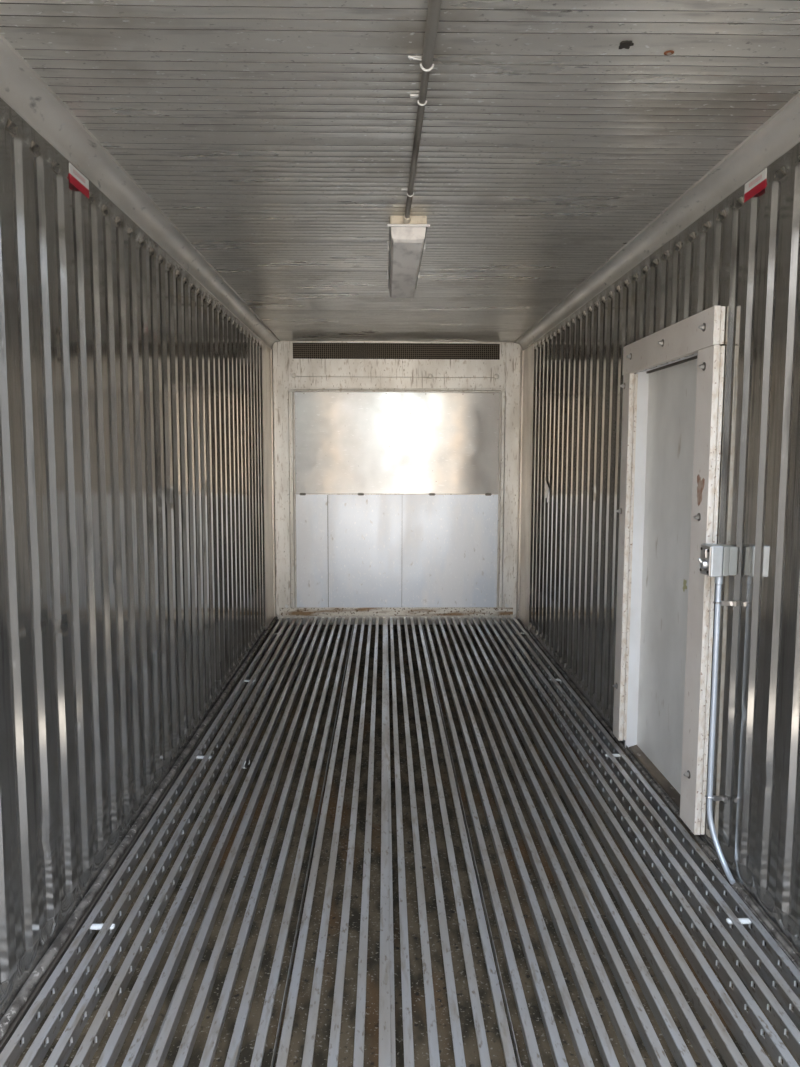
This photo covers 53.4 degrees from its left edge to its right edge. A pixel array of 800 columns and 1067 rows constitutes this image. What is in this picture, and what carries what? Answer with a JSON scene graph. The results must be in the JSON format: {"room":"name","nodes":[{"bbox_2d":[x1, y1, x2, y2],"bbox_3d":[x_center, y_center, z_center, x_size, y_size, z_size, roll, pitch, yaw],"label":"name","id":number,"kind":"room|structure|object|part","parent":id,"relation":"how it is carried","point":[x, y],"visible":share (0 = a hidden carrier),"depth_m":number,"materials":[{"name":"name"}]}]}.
{"room":"cargo space","nodes":[
{"label":"cargo space","id":0,"kind":"room"},
{"bbox_2d":[0,98,265,1019],"bbox_3d":[-1.161,-0.163,4.578,0.086,2.860,5.712,0,6,-1],"label":"wall","id":1,"kind":"structure","parent":0,"point":[132,549],"depth_m":2.87,"materials":[{"name":"silver metal"}]},
{"bbox_2d":[69,163,88,198],"bbox_3d":[-1.080,-1.187,2.678,0.002,0.062,0.167,0,6,-1],"label":"sticker","id":2,"kind":"object","parent":1,"relation":"attached to","point":[77,179],"visible":1,"depth_m":2.67,"materials":[{"name":"white"}]},
{"bbox_2d":[73,169,84,182],"bbox_3d":[-1.079,-1.202,2.676,0.001,0.013,0.106,0,6,-1],"label":"print","id":3,"kind":"object","parent":2,"relation":"on","point":[77,176],"depth_m":2.67,"materials":[{"name":"red"}]},
{"bbox_2d":[0,616,278,1053],"bbox_3d":[-1.105,1.063,4.647,0.034,0.034,5.578,0,6,-1],"label":"baseboard","id":4,"kind":"structure","parent":1,"relation":"attached to","point":[43,965],"depth_m":2.83,"materials":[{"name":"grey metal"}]},
{"bbox_2d":[0,34,279,348],"bbox_3d":[-1.074,-1.433,4.415,0.086,0.083,5.608,0,6,-1],"label":"trim","id":5,"kind":"structure","parent":1,"relation":"attached to","point":[22,88],"depth_m":2.79,"materials":[{"name":"metal"}]},
{"bbox_2d":[262,342,275,628],"bbox_3d":[-1.174,-0.376,7.057,0.046,2.536,0.573,0,6,-1],"label":"trim","id":6,"kind":"structure","parent":1,"relation":"attached to","point":[267,353],"depth_m":7.03,"materials":[{"name":"beige metal"}]},
{"bbox_2d":[272,341,521,624],"bbox_3d":[-0.028,-0.437,7.398,2.440,2.860,0.087,0,6,-1],"label":"wall","id":7,"kind":"structure","parent":0,"point":[401,618],"depth_m":7.46,"materials":[{"name":"grey metal"}]},
{"bbox_2d":[273,341,520,615],"bbox_3d":[-0.031,-0.483,7.325,2.248,2.514,0.048,0,6,-1],"label":"bulkhead","id":8,"kind":"object","parent":7,"relation":"attached to","point":[394,501],"visible":1,"depth_m":7.33,"materials":[{"name":"beige paint"}]},
{"bbox_3d":[-1.085,-0.485,7.312,0.138,2.507,0.032,0,6,-1],"label":"frame post","id":9,"kind":"part","parent":8,"relation":"part of","materials":[{"name":"white metal"}]},
{"bbox_2d":[293,343,499,359],"bbox_3d":[-0.032,-1.653,7.205,1.877,0.141,0.007,0,6,-1],"label":"grille","id":10,"kind":"object","parent":8,"relation":"attached to","point":[301,351],"depth_m":7.22,"materials":[{"name":"brown metal"}]},
{"bbox_3d":[-0.028,0.165,7.403,1.872,1.059,0.015,0,6,-1],"label":"sheet panel","id":11,"kind":"part","parent":8,"relation":"part of","materials":[{"name":"silver metal"}]},
{"bbox_3d":[-0.025,-0.828,7.306,1.872,0.928,0.015,0,6,-1],"label":"sheet panel","id":12,"kind":"part","parent":8,"relation":"part of","materials":[{"name":"metal"}]},
{"bbox_3d":[1.027,-0.483,7.353,0.132,2.507,0.032,0,6,-1],"label":"frame post","id":13,"kind":"part","parent":8,"relation":"part of","materials":[{"name":"white metal"}]},
{"bbox_2d":[0,618,799,1066],"bbox_3d":[0.022,1.161,4.737,2.460,0.200,5.700,0,6,-1],"label":"floor","id":14,"kind":"structure","parent":0,"point":[429,850],"depth_m":2.78,"materials":[{"name":"metal"}]},
{"bbox_2d":[89,924,114,929],"bbox_3d":[-0.970,1.282,2.589,0.080,0.015,0.025,0,6,-1],"label":"peg","id":15,"kind":"object","parent":14,"relation":"in","point":[93,926],"visible":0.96,"depth_m":2.58,"materials":[{"name":"white plastic"}]},
{"bbox_2d":[196,756,211,758],"bbox_3d":[-0.998,1.139,4.042,0.080,0.015,0.025,0,6,-1],"label":"peg","id":16,"kind":"object","parent":14,"relation":"in","point":[197,757],"visible":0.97,"depth_m":4.03,"materials":[{"name":"white plastic"}]},
{"bbox_2d":[605,754,620,756],"bbox_3d":[1.093,1.141,4.083,0.080,0.015,0.025,0,6,-1],"label":"peg","id":17,"kind":"object","parent":14,"relation":"in","point":[606,755],"visible":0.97,"depth_m":4.07,"materials":[{"name":"white plastic"}]},
{"bbox_2d":[726,918,751,923],"bbox_3d":[1.121,1.283,2.630,0.080,0.015,0.025,0,6,-1],"label":"peg","id":18,"kind":"object","parent":14,"relation":"in","point":[742,920],"visible":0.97,"depth_m":2.62,"materials":[{"name":"white plastic"}]},
{"bbox_2d":[0,0,799,341],"bbox_3d":[0.030,-1.528,4.473,2.460,0.114,5.700,0,6,-1],"label":"ceiling","id":19,"kind":"structure","parent":0,"point":[276,136],"depth_m":2.50,"materials":[{"name":"metal"}]},
{"bbox_2d":[387,216,429,297],"bbox_3d":[0.024,-1.386,4.081,0.186,0.108,1.308,0,6,-1],"label":"ceiling light","id":20,"kind":"object","parent":19,"relation":"attached to","point":[406,243],"visible":1,"depth_m":3.70,"materials":[{"name":"white"}]},
{"bbox_2d":[401,0,441,223],"bbox_3d":[0.045,-1.266,2.540,0.070,0.036,1.801,0,6,-1],"label":"conduit","id":21,"kind":"object","parent":19,"relation":"attached to","point":[434,6],"visible":1,"depth_m":2.13,"materials":[{"name":"grey metal"}]},
{"bbox_2d":[619,41,633,48],"bbox_3d":[0.569,-1.228,1.998,0.036,0.004,0.035,0,6,-1],"label":"hole","id":22,"kind":"object","parent":19,"relation":"in","point":[622,44],"depth_m":2.00,"materials":[{"name":"black"}]},
{"bbox_2d":[529,142,799,957],"bbox_3d":[1.213,-0.161,4.625,0.086,2.860,5.712,0,6,-1],"label":"wall","id":23,"kind":"structure","parent":0,"point":[740,256],"depth_m":2.89,"materials":[{"name":"silver metal"}]},
{"bbox_2d":[516,343,533,633],"bbox_3d":[1.130,-0.374,7.102,0.046,2.536,0.573,0,6,-1],"label":"trim","id":24,"kind":"structure","parent":23,"relation":"attached to","point":[527,356],"depth_m":7.09,"materials":[{"name":"beige metal"}]},
{"bbox_2d":[545,479,548,501],"bbox_3d":[1.139,-0.336,6.170,0.003,0.185,0.150,0,6,-1],"label":"torn patch","id":25,"kind":"object","parent":23,"relation":"attached to","point":[546,484],"visible":1,"depth_m":6.13,"materials":[{"name":"silver metal"}]},
{"bbox_2d":[514,92,799,350],"bbox_3d":[1.135,-1.431,4.458,0.086,0.083,5.608,0,6,-1],"label":"trim","id":26,"kind":"structure","parent":23,"relation":"attached to","point":[780,133],"depth_m":3.16,"materials":[{"name":"metal"}]},
{"bbox_2d":[518,618,799,966],"bbox_3d":[1.163,1.072,4.691,0.020,0.020,5.578,0,6,-1],"label":"baseboard","id":27,"kind":"structure","parent":23,"relation":"attached to","point":[738,888],"depth_m":3.29,"materials":[{"name":"grey metal"}]},
{"bbox_2d":[616,743,701,854],"bbox_3d":[1.206,1.190,3.688,0.084,0.089,1.160,0,6,-1],"label":"trim","id":28,"kind":"structure","parent":23,"relation":"attached to","point":[652,769],"depth_m":3.73,"materials":[{"name":"grey metal"}]},
{"bbox_2d":[625,353,697,747],"bbox_3d":[1.219,0.200,3.619,0.062,1.977,0.911,0,6,-1],"label":"trim","id":29,"kind":"structure","parent":23,"relation":"attached to","point":[643,377],"depth_m":4.04,"materials":[{"name":"white metal"}]},
{"bbox_2d":[637,359,696,794],"bbox_3d":[1.254,0.184,3.620,0.022,1.970,0.960,0,6,-1],"label":"door","id":30,"kind":"structure","parent":23,"relation":"in","point":[671,390],"depth_m":3.70,"materials":[{"name":"white metal"}]},
{"bbox_2d":[683,580,686,590],"bbox_3d":[1.247,0.228,3.478,0.002,0.056,0.048,0,6,-1],"label":"stain","id":31,"kind":"object","parent":30,"relation":"attached to","point":[684,581],"depth_m":3.48,"materials":[{"name":"green"}]},
{"bbox_2d":[613,306,725,834],"bbox_3d":[1.158,0.116,3.593,0.062,2.037,1.149,0,6,-1],"label":"surround","id":32,"kind":"object","parent":23,"relation":"attached to","point":[702,333],"visible":0.99,"depth_m":3.12,"materials":[{"name":"grey"}]},
{"bbox_2d":[683,770,689,778],"bbox_3d":[1.145,0.964,3.179,0.022,0.032,0.032,0,6,-1],"label":"washer","id":33,"kind":"object","parent":32,"relation":"in","point":[687,774],"depth_m":3.17,"materials":[{"name":"silver metal"}]},
{"bbox_2d":[693,513,700,520],"bbox_3d":[1.148,-0.064,3.078,0.022,0.032,0.032,0,6,-1],"label":"washer","id":34,"kind":"object","parent":32,"relation":"in","point":[697,517],"depth_m":3.07,"materials":[{"name":"silver metal"}]},
{"bbox_2d":[698,362,705,370],"bbox_3d":[1.150,-0.637,3.030,0.022,0.032,0.032,0,6,-1],"label":"washer","id":35,"kind":"object","parent":32,"relation":"in","point":[703,364],"depth_m":3.02,"materials":[{"name":"silver metal"}]},
{"bbox_2d":[698,323,705,331],"bbox_3d":[1.150,-0.787,3.030,0.022,0.032,0.032,0,6,-1],"label":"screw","id":36,"kind":"object","parent":32,"relation":"in","point":[703,325],"depth_m":3.02,"materials":[{"name":"silver metal"}]},
{"bbox_2d":[646,356,696,372],"bbox_3d":[1.244,-0.759,3.525,0.017,0.009,0.871,0,6,-1],"label":"trim","id":37,"kind":"structure","parent":23,"relation":"attached to","point":[694,357],"depth_m":3.60,"materials":[{"name":"brown"}]},
{"bbox_2d":[698,543,737,576],"bbox_3d":[1.143,0.096,2.881,0.127,0.112,0.090,0,6,-1],"label":"switch box","id":38,"kind":"object","parent":23,"relation":"attached to","point":[715,560],"visible":1,"depth_m":2.84,"materials":[{"name":"silver metal"}]},
{"bbox_3d":[1.098,0.112,2.881,0.015,0.038,0.038,0,6,-1],"label":"knob","id":39,"kind":"part","parent":38,"relation":"part of","materials":[{"name":"silver metal"}]},
{"bbox_3d":[1.108,0.096,2.880,0.006,0.106,0.084,0,6,-1],"label":"plate","id":40,"kind":"part","parent":38,"relation":"part of","materials":[{"name":"silver metal"}]},
{"bbox_2d":[705,576,735,883],"bbox_3d":[1.177,0.700,2.862,0.078,1.097,0.170,0,6,-1],"label":"conduit","id":41,"kind":"object","parent":23,"relation":"attached to","point":[718,580],"visible":0.98,"depth_m":2.91,"materials":[{"name":"silver metal"}]},
{"bbox_2d":[701,848,799,985],"bbox_3d":[1.201,1.320,2.515,0.020,0.060,1.200,0,6,-1],"label":"trim","id":42,"kind":"structure","parent":23,"relation":"attached to","point":[703,850],"depth_m":2.65,"materials":[{"name":"grey metal"}]},
{"bbox_2d":[744,168,766,201],"bbox_3d":[1.209,-1.183,2.705,0.002,0.062,0.157,0,6,-1],"label":"sticker","id":43,"kind":"object","parent":23,"relation":"attached to","point":[756,184],"visible":1,"depth_m":2.70,"materials":[{"name":"white"}]},
{"bbox_2d":[749,175,761,186],"bbox_3d":[1.208,-1.198,2.703,0.001,0.013,0.097,0,6,-1],"label":"print","id":44,"kind":"object","parent":43,"relation":"on","point":[756,181],"depth_m":2.69,"materials":[{"name":"red"}]}
]}

